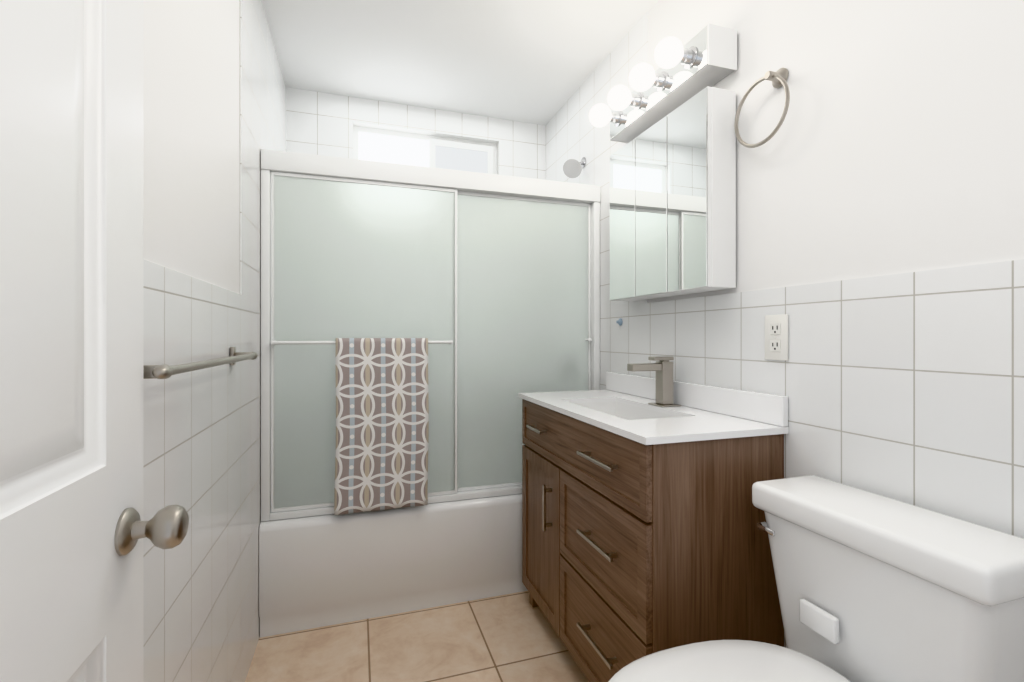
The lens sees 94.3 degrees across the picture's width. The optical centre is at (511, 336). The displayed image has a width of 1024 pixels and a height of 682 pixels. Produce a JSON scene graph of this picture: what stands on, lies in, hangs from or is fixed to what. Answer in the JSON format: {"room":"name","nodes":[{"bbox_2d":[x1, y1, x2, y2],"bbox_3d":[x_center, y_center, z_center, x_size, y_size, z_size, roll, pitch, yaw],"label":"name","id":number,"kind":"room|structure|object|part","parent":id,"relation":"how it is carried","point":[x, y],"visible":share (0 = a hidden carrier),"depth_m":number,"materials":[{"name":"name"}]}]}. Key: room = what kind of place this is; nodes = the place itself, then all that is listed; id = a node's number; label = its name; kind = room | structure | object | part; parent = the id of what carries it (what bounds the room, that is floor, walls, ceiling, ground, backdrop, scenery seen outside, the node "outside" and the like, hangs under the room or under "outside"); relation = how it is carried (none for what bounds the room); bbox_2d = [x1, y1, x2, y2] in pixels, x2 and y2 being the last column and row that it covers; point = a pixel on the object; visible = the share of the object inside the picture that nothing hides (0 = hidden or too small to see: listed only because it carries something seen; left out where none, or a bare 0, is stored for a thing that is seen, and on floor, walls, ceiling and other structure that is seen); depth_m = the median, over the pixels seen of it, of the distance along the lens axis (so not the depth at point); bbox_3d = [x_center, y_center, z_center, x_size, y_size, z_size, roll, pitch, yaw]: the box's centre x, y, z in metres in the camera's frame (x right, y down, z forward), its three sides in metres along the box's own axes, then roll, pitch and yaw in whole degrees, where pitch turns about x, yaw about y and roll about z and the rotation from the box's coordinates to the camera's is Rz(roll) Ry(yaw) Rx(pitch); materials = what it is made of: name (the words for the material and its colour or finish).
{"room":"bathroom","nodes":[
{"label":"bathroom","id":0,"kind":"room"},
{"bbox_2d":[143,0,239,293],"bbox_3d":[-0.825,-0.085,1.138,0.120,2.530,3.215,0,0,-18],"label":"wall","id":1,"kind":"structure","parent":0,"point":[191,138],"depth_m":1.14,"materials":[{"name":"white paint"}]},
{"bbox_2d":[0,0,188,681],"bbox_3d":[-0.435,0.153,0.354,0.112,2.037,0.862,0,0,-18],"label":"door","id":2,"kind":"structure","parent":1,"relation":"in","point":[75,529],"depth_m":0.57,"materials":[{"name":"white paint"}]},
{"bbox_2d":[143,0,285,681],"bbox_3d":[-0.765,-0.085,1.158,0.006,2.530,2.975,0,0,-18],"label":"tile","id":3,"kind":"structure","parent":1,"relation":"attached to","point":[201,461],"depth_m":1.27,"materials":[{"name":"white tile"}]},
{"bbox_2d":[143,347,257,378],"bbox_3d":[-0.711,0.058,1.120,0.071,0.056,0.766,0,0,-18],"label":"towel rail","id":4,"kind":"object","parent":3,"relation":"attached to","point":[164,371],"visible":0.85,"depth_m":0.90,"materials":[{"name":"silver metal"}]},
{"bbox_2d":[245,591,588,681],"bbox_3d":[-0.045,1.210,1.392,1.760,0.060,3.215,0,0,-18],"label":"floor","id":5,"kind":"structure","parent":0,"point":[513,637],"depth_m":1.79,"materials":[{"name":"tile"}]},
{"bbox_2d":[259,494,527,636],"bbox_3d":[-0.386,0.957,2.441,1.504,0.444,0.752,0,0,-18],"label":"bathtub","id":6,"kind":"object","parent":5,"relation":"on","point":[322,570],"visible":0.52,"depth_m":2.00,"materials":[{"name":"white ceramic"}]},
{"bbox_2d":[261,149,599,521],"bbox_3d":[-0.283,-0.006,2.125,1.504,1.478,0.101,0,0,-18],"label":"shower door frame","id":7,"kind":"object","parent":6,"relation":"on","point":[487,285],"visible":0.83,"depth_m":2.10,"materials":[{"name":"white"}]},
{"bbox_2d":[334,338,428,514],"bbox_3d":[-0.541,0.361,1.990,0.378,0.713,0.047,0,0,-18],"label":"towel","id":8,"kind":"object","parent":7,"relation":"hanging from","point":[382,426],"visible":1,"depth_m":1.97,"materials":[{"name":"fabric"}]},
{"bbox_2d":[518,356,788,681],"bbox_3d":[0.387,0.625,1.715,0.482,1.107,0.987,0,0,-18],"label":"bathroom vanity","id":9,"kind":"object","parent":5,"relation":"on","point":[642,534],"visible":1,"depth_m":1.32,"materials":[{"name":"brown wood"}]},
{"bbox_2d":[608,475,1023,681],"bbox_3d":[0.508,0.766,0.896,0.725,0.826,0.470,0,0,-18],"label":"toilet","id":10,"kind":"object","parent":5,"relation":"on","point":[872,587],"visible":1,"depth_m":0.92,"materials":[{"name":"white ceramic"}]},
{"bbox_2d":[353,122,498,174],"bbox_3d":[-0.523,-0.085,2.863,1.520,2.530,0.120,0,0,-18],"label":"wall","id":11,"kind":"structure","parent":0,"point":[423,132],"depth_m":2.84,"materials":[{"name":"white paint"}]},
{"bbox_2d":[286,87,545,179],"bbox_3d":[-0.504,-0.085,2.804,1.508,2.530,0.006,0,0,-18],"label":"tile","id":12,"kind":"structure","parent":11,"relation":"attached to","point":[319,123],"depth_m":2.74,"materials":[{"name":"white tile"}]},
{"bbox_2d":[353,125,496,174],"bbox_3d":[-0.505,-0.981,2.861,0.857,0.462,0.065,0,0,-18],"label":"window","id":13,"kind":"structure","parent":11,"relation":"in","point":[387,146],"depth_m":2.85,"materials":[{"name":"white glass"}]},
{"bbox_2d":[261,0,657,125],"bbox_3d":[-0.045,-1.390,1.392,1.760,0.080,3.215,0,0,-18],"label":"ceiling","id":14,"kind":"structure","parent":0,"point":[539,62],"depth_m":2.22,"materials":[{"name":"white paint"}]},
{"bbox_2d":[648,0,1023,302],"bbox_3d":[0.735,-0.085,1.645,0.120,2.530,3.215,0,0,-18],"label":"wall","id":15,"kind":"structure","parent":0,"point":[894,144],"depth_m":1.12,"materials":[{"name":"white paint"}]},
{"bbox_2d":[589,23,736,142],"bbox_3d":[0.500,-0.905,1.750,0.245,0.125,0.608,0,0,-18],"label":"sconce","id":16,"kind":"object","parent":15,"relation":"attached to","point":[709,57],"depth_m":1.63,"materials":[{"name":"white metal"}]},
{"bbox_3d":[0.360,-0.905,1.941,0.088,0.088,0.088,0,0,-24],"label":"sconce bulb","id":17,"kind":"part","parent":16,"relation":"part of","materials":[{"name":"white glass"}]},
{"bbox_3d":[0.406,-0.905,1.799,0.088,0.088,0.088,0,0,-24],"label":"sconce bulb","id":18,"kind":"part","parent":16,"relation":"part of","materials":[{"name":"white glass"}]},
{"bbox_3d":[0.452,-0.905,1.656,0.088,0.088,0.088,0,0,-24],"label":"sconce bulb","id":19,"kind":"part","parent":16,"relation":"part of","materials":[{"name":"white glass"}]},
{"bbox_3d":[0.499,-0.905,1.513,0.088,0.088,0.088,0,0,-24],"label":"sconce bulb","id":20,"kind":"part","parent":16,"relation":"part of","materials":[{"name":"white glass"}]},
{"bbox_2d":[610,86,735,300],"bbox_3d":[0.563,-0.466,1.771,0.112,0.622,0.600,0,0,-18],"label":"upper cabinet","id":21,"kind":"object","parent":15,"relation":"attached to","point":[673,203],"visible":1,"depth_m":1.60,"materials":[{"name":"white"}]},
{"bbox_2d":[734,67,789,147],"bbox_3d":[0.729,-0.659,1.381,0.050,0.208,0.195,0,0,-18],"label":"towel ring","id":22,"kind":"object","parent":15,"relation":"attached to","point":[778,78],"visible":0.98,"depth_m":1.34,"materials":[{"name":"silver metal"}]},
{"bbox_2d":[546,11,1023,647],"bbox_3d":[0.675,-0.085,1.626,0.006,2.530,2.975,0,0,-18],"label":"tile","id":23,"kind":"structure","parent":15,"relation":"attached to","point":[906,387],"depth_m":1.12,"materials":[{"name":"white tile"}]},
{"bbox_2d":[563,157,585,177],"bbox_3d":[0.327,-0.891,2.478,0.125,0.124,0.105,0,0,-18],"label":"shower head","id":24,"kind":"object","parent":23,"relation":"attached to","point":[572,168],"visible":1,"depth_m":2.46},
{"bbox_2d":[616,318,622,325],"bbox_3d":[0.485,-0.068,2.162,0.020,0.034,0.034,0,0,-18],"label":"wall hook","id":25,"kind":"object","parent":23,"relation":"attached to","point":[619,321],"visible":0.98,"depth_m":2.15,"materials":[{"name":"blue plastic"}]},
{"bbox_2d":[765,314,787,360],"bbox_3d":[0.753,0.002,1.356,0.008,0.129,0.078,0,0,-18],"label":"electrical outlet plate","id":26,"kind":"object","parent":23,"relation":"attached to","point":[776,337],"visible":1,"depth_m":1.35,"materials":[{"name":"white plastic"}]}
]}

